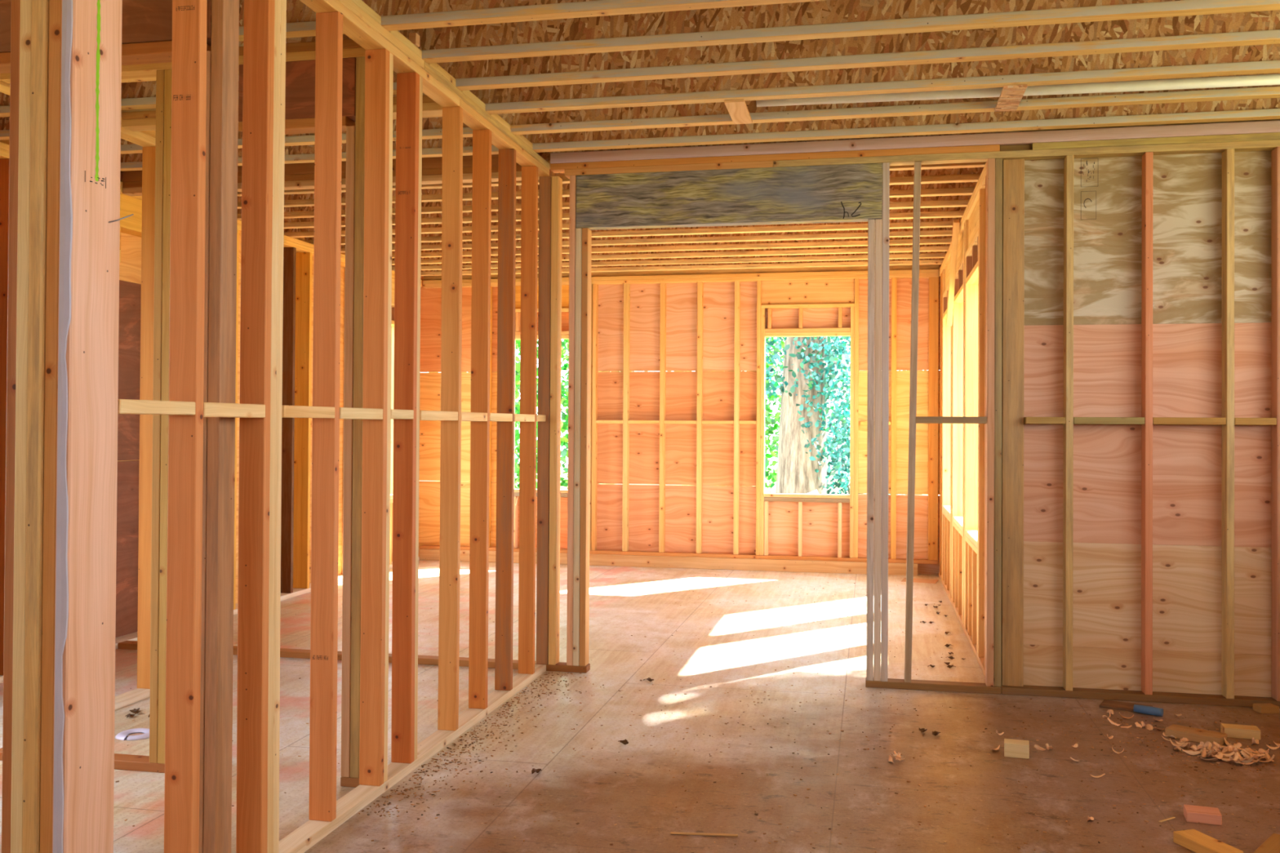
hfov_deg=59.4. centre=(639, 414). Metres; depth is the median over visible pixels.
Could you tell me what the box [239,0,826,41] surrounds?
joist
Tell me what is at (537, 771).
dry leaf
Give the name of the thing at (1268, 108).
joist
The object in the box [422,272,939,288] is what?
plate
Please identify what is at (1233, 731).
wood offcut
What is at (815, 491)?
root
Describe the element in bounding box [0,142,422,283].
plate
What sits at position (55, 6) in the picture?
board
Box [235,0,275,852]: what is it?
stud
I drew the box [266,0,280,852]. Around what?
stud
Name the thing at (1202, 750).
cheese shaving
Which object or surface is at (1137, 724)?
cheese shaving
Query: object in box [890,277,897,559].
stud
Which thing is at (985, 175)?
stud
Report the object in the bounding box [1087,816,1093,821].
cheese shaving
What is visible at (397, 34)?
block
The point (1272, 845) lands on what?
wood offcut
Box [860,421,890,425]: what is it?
blocking
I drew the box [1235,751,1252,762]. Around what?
cheese shaving
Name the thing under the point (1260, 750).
cheese shaving
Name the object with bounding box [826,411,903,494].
bush
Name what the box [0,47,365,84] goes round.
plate
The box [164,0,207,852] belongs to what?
stud
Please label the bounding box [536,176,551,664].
stud
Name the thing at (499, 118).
block
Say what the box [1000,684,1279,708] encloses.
plate
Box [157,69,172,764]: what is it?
stud
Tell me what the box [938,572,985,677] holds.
plate
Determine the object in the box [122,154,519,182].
board
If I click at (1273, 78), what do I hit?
pipe
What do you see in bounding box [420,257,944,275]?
joist
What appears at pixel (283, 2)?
stud
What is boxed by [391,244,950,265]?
joist
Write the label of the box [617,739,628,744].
dry leaf
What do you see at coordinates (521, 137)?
block
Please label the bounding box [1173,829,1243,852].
wood offcut
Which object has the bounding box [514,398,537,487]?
bush
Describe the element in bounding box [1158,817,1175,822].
wood strip
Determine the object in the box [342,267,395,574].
window
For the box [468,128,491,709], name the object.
stud
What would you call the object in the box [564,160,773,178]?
plate
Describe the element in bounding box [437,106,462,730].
stud
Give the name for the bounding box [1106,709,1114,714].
cheese shaving
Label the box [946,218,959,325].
board
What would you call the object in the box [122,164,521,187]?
plate
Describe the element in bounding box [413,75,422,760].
stud
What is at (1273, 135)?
plate
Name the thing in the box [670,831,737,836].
wood strip
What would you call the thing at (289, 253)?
stud
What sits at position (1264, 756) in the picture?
cheese shaving
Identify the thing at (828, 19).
joist
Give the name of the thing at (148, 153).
stud
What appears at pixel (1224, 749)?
cheese shaving
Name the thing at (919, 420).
blocking
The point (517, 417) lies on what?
blocking
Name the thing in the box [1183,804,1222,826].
wood offcut
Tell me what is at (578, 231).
stud
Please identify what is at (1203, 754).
cheese shaving
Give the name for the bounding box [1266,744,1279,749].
cheese shaving
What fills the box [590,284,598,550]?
stud
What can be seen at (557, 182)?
stud
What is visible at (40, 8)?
board
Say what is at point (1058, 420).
blocking
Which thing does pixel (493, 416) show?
blocking
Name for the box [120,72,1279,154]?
joist
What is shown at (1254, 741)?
cheese shaving
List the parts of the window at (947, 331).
header plate, sill, sill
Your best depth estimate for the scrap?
5.85 m
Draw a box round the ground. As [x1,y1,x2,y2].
[436,464,939,495]
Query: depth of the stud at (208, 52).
3.48 m
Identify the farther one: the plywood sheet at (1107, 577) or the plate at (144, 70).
the plywood sheet at (1107, 577)
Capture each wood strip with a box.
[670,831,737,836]
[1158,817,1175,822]
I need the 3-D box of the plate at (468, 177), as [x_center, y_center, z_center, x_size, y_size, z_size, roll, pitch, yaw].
[-1.976,-1.440,7.020,2.774,0.037,0.089,0,-1,12]
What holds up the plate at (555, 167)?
on the plate at (568, 172)
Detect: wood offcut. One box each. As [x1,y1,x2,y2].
[408,32,419,46]
[1004,738,1029,759]
[1164,724,1226,745]
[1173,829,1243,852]
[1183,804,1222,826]
[1220,723,1260,740]
[1253,703,1279,713]
[1253,833,1279,852]
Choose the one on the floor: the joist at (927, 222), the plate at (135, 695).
the plate at (135, 695)
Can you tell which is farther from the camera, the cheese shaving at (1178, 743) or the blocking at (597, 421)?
the blocking at (597, 421)
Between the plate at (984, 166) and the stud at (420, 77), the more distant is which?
the plate at (984, 166)
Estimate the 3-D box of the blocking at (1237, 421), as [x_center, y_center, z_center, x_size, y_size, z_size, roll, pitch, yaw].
[3.238,0.038,5.931,0.201,0.038,0.086,0,-1,12]
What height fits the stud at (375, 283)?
2.899 m
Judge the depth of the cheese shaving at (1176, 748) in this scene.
5.06 m
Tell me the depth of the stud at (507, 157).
6.01 m
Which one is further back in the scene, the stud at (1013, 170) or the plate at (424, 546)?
the plate at (424, 546)
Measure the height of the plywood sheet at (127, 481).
1.161 m
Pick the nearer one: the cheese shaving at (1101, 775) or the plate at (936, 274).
the cheese shaving at (1101, 775)
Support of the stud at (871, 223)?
on the plate at (892, 683)
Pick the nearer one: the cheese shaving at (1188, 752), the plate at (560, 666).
the cheese shaving at (1188, 752)
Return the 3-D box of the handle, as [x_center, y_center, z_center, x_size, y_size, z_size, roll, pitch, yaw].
[2.587,1.507,5.715,0.135,0.044,0.044,0,-1,38]
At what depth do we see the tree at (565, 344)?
18.21 m
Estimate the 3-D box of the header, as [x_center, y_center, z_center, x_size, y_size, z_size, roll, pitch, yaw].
[-3.422,-1.203,7.225,0.139,0.446,0.950,0,-1,12]
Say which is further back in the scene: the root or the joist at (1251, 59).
the root
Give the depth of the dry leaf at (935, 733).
5.30 m
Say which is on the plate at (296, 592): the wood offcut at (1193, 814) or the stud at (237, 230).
the stud at (237, 230)
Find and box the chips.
[115,574,1279,852]
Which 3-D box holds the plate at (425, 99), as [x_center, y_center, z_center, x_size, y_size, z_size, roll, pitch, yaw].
[-1.748,-1.492,5.495,1.714,0.037,0.089,0,-1,12]
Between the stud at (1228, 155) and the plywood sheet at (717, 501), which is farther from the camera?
the plywood sheet at (717, 501)
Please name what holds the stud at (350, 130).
on the plate at (344, 781)
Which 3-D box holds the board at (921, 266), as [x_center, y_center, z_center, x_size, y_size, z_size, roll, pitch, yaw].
[0.311,-1.587,11.639,5.396,0.302,0.069,0,-1,12]
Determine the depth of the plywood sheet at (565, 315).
11.90 m
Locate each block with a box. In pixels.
[351,0,381,24]
[388,30,422,57]
[428,62,455,85]
[461,90,485,110]
[489,114,511,131]
[515,134,533,149]
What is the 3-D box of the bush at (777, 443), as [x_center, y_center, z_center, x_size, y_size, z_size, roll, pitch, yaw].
[2.111,1.131,28.168,3.241,2.673,2.628,0,-1,12]
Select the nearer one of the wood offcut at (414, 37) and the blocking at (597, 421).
the wood offcut at (414, 37)
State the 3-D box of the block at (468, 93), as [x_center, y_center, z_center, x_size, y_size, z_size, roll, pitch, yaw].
[-0.834,-1.525,5.424,0.073,0.036,0.318,0,-1,12]
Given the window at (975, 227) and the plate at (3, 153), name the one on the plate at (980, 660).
the window at (975, 227)
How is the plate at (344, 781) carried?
on the floor
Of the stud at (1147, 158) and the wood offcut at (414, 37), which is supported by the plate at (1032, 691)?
the stud at (1147, 158)
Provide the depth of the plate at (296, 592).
9.26 m
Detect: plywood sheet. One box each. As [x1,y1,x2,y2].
[115,460,139,637]
[117,280,141,460]
[418,372,497,481]
[418,480,496,558]
[419,275,497,372]
[515,311,568,331]
[517,496,567,548]
[596,484,755,554]
[597,281,756,371]
[597,371,756,486]
[765,307,850,328]
[768,501,849,556]
[857,370,940,494]
[857,493,939,574]
[858,264,941,370]
[1000,119,1279,325]
[1023,322,1271,547]
[1023,541,1271,654]
[1023,644,1271,697]
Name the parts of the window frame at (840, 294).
sill, sill, header plate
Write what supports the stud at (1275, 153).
on the plate at (1032, 691)
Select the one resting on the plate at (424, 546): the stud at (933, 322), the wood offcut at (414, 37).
the stud at (933, 322)
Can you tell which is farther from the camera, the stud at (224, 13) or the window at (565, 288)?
the window at (565, 288)
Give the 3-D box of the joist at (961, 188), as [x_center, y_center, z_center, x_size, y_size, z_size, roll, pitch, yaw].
[-0.414,-1.629,8.028,5.627,0.302,0.064,0,-1,12]
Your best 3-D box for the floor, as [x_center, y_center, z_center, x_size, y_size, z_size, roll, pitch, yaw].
[0.099,1.526,4.835,8.046,0.040,13.546,0,-1,12]
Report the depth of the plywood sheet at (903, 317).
11.19 m
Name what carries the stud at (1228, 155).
on the plate at (1032, 691)
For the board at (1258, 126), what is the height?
0.062 m
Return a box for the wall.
[0,139,391,604]
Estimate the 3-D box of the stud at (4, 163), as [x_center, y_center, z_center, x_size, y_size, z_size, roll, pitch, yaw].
[-3.611,0.012,6.325,0.139,2.899,0.038,0,-1,12]
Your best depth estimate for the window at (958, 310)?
9.15 m
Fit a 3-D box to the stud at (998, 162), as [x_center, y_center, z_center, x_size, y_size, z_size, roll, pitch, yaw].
[1.973,0.043,6.198,0.038,2.899,0.077,0,-1,12]
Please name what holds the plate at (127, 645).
on the floor
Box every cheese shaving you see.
[888,754,893,763]
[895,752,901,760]
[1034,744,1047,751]
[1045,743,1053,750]
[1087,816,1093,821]
[1090,773,1105,777]
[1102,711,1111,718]
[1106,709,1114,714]
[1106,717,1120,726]
[1111,746,1124,753]
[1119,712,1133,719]
[1134,721,1144,728]
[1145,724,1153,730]
[1169,738,1186,746]
[1173,741,1181,751]
[1175,741,1187,746]
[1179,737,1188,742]
[1182,749,1200,755]
[1191,744,1203,751]
[1197,746,1206,757]
[1200,741,1212,750]
[1200,748,1212,755]
[1200,757,1217,761]
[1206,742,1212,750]
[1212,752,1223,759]
[1213,742,1227,748]
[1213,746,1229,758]
[1216,747,1227,753]
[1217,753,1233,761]
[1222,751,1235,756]
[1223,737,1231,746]
[1227,745,1238,752]
[1229,752,1238,760]
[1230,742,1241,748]
[1234,752,1248,761]
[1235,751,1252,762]
[1240,750,1258,761]
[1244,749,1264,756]
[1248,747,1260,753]
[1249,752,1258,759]
[1251,737,1258,744]
[1257,748,1269,753]
[1258,754,1274,762]
[1260,753,1268,759]
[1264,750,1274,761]
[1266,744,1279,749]
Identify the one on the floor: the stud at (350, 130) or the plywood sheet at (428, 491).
the plywood sheet at (428, 491)
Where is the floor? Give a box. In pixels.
[0,558,1279,852]
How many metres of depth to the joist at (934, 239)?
9.84 m
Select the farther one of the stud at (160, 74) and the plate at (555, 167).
the plate at (555, 167)
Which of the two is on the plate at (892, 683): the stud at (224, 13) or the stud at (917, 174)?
the stud at (917, 174)
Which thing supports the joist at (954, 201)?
on the plate at (4, 146)
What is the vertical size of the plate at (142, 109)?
0.037 m
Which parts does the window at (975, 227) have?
sill, sill, header plate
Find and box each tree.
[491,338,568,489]
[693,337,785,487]
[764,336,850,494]
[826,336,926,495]
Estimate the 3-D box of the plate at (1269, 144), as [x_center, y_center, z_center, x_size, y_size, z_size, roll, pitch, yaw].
[2.578,-1.423,6.085,3.688,0.037,0.089,0,-1,12]
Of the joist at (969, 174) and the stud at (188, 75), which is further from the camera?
the joist at (969, 174)
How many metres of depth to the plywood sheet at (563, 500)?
11.88 m
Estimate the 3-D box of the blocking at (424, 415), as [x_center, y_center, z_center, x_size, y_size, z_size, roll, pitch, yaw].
[-0.931,0.006,5.003,0.091,0.042,0.435,0,-1,12]
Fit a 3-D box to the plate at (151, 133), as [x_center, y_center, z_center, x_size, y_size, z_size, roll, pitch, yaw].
[-2.897,-1.508,4.688,0.091,0.037,2.785,0,-1,12]
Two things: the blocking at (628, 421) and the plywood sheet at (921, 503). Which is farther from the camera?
the blocking at (628, 421)
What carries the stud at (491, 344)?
on the plate at (424, 546)
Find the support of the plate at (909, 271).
on the plate at (936, 274)
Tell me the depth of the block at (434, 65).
5.03 m
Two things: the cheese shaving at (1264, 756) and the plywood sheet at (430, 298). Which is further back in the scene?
the plywood sheet at (430, 298)
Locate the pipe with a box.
[755,73,1279,106]
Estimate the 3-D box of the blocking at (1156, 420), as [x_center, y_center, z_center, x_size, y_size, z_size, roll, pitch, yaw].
[2.922,0.037,5.996,0.359,0.038,0.086,0,-1,12]
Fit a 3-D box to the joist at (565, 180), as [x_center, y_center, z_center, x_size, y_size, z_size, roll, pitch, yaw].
[-0.579,-1.639,7.226,5.627,0.302,0.064,0,-1,12]
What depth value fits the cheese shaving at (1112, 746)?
5.03 m
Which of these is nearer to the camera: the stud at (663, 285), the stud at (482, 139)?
the stud at (482, 139)
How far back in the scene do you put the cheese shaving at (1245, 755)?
4.93 m
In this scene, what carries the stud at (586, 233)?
on the plate at (560, 666)
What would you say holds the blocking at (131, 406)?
attached to the stud at (188, 75)
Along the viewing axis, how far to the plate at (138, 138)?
5.85 m
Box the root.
[805,489,818,493]
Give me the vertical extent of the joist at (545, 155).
0.302 m
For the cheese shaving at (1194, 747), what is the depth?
5.01 m
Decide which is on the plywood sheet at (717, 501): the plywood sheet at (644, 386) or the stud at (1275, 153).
the plywood sheet at (644, 386)
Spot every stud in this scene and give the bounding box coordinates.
[0,158,8,675]
[137,146,155,688]
[149,69,164,763]
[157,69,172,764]
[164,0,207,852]
[198,50,211,852]
[203,0,239,852]
[233,229,239,609]
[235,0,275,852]
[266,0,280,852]
[272,0,286,852]
[280,247,296,593]
[293,252,311,588]
[308,11,342,822]
[341,125,355,777]
[350,56,364,777]
[359,48,389,786]
[383,52,393,782]
[391,71,419,764]
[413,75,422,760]
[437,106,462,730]
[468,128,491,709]
[488,286,492,546]
[494,148,515,690]
[518,165,537,674]
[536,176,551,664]
[548,175,562,665]
[566,175,576,666]
[573,227,582,666]
[579,227,591,666]
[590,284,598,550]
[622,283,630,551]
[658,282,666,552]
[696,281,703,553]
[733,280,740,555]
[866,218,875,680]
[873,218,882,681]
[880,162,889,681]
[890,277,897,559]
[904,161,920,682]
[928,276,938,560]
[939,273,942,575]
[984,175,986,671]
[985,158,995,687]
[993,158,1002,686]
[1000,159,1024,686]
[1062,155,1073,690]
[1141,151,1152,694]
[1221,148,1234,698]
[1271,146,1279,701]
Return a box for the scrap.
[1099,699,1152,711]
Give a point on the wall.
(130, 265)
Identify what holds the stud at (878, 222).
on the plate at (892, 683)
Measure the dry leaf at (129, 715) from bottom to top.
0.016 m
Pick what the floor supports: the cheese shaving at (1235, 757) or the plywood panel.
the cheese shaving at (1235, 757)
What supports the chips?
on the floor
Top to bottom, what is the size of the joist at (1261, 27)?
0.302 m
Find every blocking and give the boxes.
[117,399,195,414]
[203,402,265,417]
[281,404,334,417]
[339,407,382,419]
[391,408,413,419]
[419,410,457,420]
[461,412,487,421]
[489,413,512,421]
[514,413,534,422]
[536,414,546,421]
[595,420,622,423]
[627,420,659,423]
[664,420,696,423]
[702,420,733,424]
[738,421,756,424]
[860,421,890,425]
[915,416,986,423]
[1023,417,1065,424]
[1073,417,1144,424]
[1152,417,1226,425]
[1234,417,1276,425]
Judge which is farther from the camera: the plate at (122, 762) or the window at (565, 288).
the window at (565, 288)
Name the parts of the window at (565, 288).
sill, sill, header plate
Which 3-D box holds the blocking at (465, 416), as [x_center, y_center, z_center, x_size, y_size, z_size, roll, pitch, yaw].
[-0.842,0.012,5.437,0.091,0.043,0.365,0,-1,12]
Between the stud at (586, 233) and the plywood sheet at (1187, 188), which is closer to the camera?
the plywood sheet at (1187, 188)
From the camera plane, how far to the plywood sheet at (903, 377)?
11.18 m
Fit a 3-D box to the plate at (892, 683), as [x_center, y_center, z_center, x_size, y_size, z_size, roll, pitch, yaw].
[1.625,1.510,6.247,0.726,0.038,0.089,0,-1,12]
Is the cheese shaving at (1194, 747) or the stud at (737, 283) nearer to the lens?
the cheese shaving at (1194, 747)
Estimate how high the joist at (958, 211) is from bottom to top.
0.302 m
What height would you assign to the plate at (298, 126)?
0.038 m
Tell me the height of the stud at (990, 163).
2.899 m
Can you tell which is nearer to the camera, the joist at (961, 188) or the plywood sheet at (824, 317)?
the joist at (961, 188)
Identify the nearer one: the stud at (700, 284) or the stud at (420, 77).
the stud at (420, 77)
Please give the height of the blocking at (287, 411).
0.040 m
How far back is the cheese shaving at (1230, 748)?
5.00 m
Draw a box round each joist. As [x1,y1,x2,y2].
[0,9,1279,116]
[0,43,1279,140]
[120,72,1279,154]
[120,97,1279,171]
[120,131,1016,182]
[121,0,1279,82]
[237,161,986,195]
[237,167,983,208]
[237,182,977,220]
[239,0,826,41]
[284,195,971,228]
[284,206,966,237]
[302,217,961,244]
[341,226,952,252]
[391,235,951,257]
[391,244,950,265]
[391,251,946,271]
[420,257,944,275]
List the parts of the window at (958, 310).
sill, sill, header plate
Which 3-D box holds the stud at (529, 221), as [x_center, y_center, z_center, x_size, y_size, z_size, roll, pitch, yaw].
[-0.640,0.030,6.427,0.089,2.899,0.037,0,-1,12]
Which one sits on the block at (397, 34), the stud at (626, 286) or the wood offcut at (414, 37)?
the wood offcut at (414, 37)
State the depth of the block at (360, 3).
4.27 m
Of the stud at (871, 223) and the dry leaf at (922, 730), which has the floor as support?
the dry leaf at (922, 730)
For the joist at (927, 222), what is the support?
on the plate at (4, 146)
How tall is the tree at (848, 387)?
8.508 m
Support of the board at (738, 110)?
attached to the joist at (1251, 59)
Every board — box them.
[1,0,20,852]
[10,0,31,852]
[22,0,48,852]
[40,0,62,852]
[52,0,133,852]
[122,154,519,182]
[423,264,938,279]
[550,120,1279,163]
[724,99,752,124]
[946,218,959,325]
[994,84,1026,111]
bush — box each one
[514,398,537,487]
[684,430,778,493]
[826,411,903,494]
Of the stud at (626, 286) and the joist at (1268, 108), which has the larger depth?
the stud at (626, 286)
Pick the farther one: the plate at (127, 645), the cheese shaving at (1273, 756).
the plate at (127, 645)
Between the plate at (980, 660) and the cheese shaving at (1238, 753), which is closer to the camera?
the cheese shaving at (1238, 753)
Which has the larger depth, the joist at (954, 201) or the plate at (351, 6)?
the joist at (954, 201)
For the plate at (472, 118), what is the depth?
5.85 m
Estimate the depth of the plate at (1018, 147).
6.18 m
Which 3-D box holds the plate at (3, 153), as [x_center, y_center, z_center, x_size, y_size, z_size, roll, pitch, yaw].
[-3.751,-1.464,5.618,0.139,0.038,13.264,0,-1,12]
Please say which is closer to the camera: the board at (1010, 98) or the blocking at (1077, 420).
the board at (1010, 98)
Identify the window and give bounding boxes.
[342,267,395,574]
[513,284,592,550]
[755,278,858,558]
[942,259,952,598]
[951,222,964,624]
[964,188,985,657]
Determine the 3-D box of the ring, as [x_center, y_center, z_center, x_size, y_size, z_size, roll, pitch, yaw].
[-2.347,1.487,5.227,0.176,0.016,0.176,0,-1,12]
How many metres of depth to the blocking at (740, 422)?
11.40 m
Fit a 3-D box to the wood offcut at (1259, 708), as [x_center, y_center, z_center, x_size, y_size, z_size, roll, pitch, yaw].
[3.224,1.515,5.783,0.100,0.035,0.070,0,-1,-6]
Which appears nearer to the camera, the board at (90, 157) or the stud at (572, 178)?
the board at (90, 157)
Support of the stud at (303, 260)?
on the plate at (296, 592)
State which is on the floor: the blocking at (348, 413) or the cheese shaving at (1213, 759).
the cheese shaving at (1213, 759)
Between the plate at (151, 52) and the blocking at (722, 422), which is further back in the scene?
the blocking at (722, 422)
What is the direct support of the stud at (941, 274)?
on the plate at (980, 660)
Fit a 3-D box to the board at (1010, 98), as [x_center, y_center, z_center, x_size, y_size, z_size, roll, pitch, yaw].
[1.744,-1.488,5.291,0.102,0.012,0.390,0,-1,12]
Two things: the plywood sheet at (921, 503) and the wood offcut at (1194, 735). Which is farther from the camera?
the plywood sheet at (921, 503)
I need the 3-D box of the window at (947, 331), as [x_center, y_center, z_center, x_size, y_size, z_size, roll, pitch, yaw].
[2.778,0.086,9.919,0.139,2.899,1.208,0,-1,12]
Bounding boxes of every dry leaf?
[126,714,135,718]
[531,768,542,774]
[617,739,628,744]
[919,728,927,732]
[932,730,940,736]
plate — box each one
[0,40,211,73]
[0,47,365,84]
[0,80,155,146]
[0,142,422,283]
[0,148,422,287]
[0,561,392,683]
[0,747,164,773]
[115,688,150,710]
[117,640,535,669]
[120,116,155,137]
[121,93,425,111]
[121,94,435,119]
[121,102,443,131]
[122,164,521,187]
[122,171,538,195]
[238,38,362,55]
[238,115,355,134]
[279,664,546,852]
[299,0,459,106]
[337,0,424,68]
[340,777,359,787]
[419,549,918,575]
[420,544,938,564]
[422,61,549,169]
[422,269,939,284]
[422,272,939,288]
[448,98,549,176]
[535,662,590,672]
[550,144,999,173]
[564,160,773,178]
[773,139,1279,167]
[865,677,1000,694]
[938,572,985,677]
[939,163,986,271]
[939,169,986,276]
[1000,144,1031,151]
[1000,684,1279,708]
[1031,132,1279,150]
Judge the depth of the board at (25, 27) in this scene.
2.72 m
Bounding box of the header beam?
[576,162,882,230]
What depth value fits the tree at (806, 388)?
16.75 m
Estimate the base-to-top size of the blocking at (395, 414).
0.038 m
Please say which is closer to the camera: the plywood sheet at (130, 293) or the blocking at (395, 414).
the blocking at (395, 414)
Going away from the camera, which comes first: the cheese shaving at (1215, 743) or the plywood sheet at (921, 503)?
the cheese shaving at (1215, 743)
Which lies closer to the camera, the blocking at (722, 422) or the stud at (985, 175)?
the stud at (985, 175)
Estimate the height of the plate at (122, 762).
0.038 m
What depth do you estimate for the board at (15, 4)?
2.74 m
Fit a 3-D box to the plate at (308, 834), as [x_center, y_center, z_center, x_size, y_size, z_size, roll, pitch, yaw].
[-0.988,1.480,4.757,0.089,0.038,3.874,0,-1,12]
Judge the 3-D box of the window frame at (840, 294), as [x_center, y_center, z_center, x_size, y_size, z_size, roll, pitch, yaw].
[1.687,0.037,11.328,1.015,2.786,0.089,0,-1,12]
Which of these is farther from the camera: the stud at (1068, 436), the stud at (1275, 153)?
the stud at (1068, 436)
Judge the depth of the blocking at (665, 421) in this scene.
11.54 m
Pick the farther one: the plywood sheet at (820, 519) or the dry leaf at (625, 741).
the plywood sheet at (820, 519)
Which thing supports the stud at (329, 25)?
on the plate at (308, 834)
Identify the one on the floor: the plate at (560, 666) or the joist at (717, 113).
the plate at (560, 666)
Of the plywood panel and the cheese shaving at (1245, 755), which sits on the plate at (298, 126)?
the plywood panel
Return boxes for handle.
[1133,704,1163,716]
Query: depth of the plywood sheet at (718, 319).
11.65 m
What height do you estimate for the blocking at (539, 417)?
0.039 m
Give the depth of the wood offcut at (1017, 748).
4.95 m
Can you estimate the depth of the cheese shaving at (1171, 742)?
5.10 m
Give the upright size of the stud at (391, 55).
2.899 m
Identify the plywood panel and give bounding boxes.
[238,57,355,121]
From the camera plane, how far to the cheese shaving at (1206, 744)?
5.06 m
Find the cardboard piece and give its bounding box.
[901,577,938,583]
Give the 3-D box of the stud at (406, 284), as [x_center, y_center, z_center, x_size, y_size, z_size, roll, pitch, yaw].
[-0.989,0.011,4.731,0.091,2.899,0.038,0,-1,12]
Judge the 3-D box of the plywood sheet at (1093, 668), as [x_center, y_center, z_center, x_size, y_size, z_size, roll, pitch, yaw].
[3.188,1.405,5.979,2.450,0.261,0.012,0,-1,12]
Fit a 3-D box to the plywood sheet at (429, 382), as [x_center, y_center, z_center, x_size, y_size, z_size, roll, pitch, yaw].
[-1.941,0.135,12.124,1.078,1.178,0.012,0,-1,12]
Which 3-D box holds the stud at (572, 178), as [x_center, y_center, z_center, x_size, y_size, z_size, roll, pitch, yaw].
[-0.399,0.034,6.679,0.036,2.899,0.089,0,-1,12]
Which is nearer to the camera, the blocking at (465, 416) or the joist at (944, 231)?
the blocking at (465, 416)
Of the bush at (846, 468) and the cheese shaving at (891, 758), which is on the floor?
the cheese shaving at (891, 758)
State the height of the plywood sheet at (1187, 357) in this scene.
1.194 m
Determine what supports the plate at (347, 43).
on the plate at (144, 70)
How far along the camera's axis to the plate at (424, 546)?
11.42 m
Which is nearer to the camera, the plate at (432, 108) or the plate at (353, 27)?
the plate at (353, 27)
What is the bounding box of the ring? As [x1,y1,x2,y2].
[115,728,149,740]
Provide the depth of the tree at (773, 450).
20.29 m

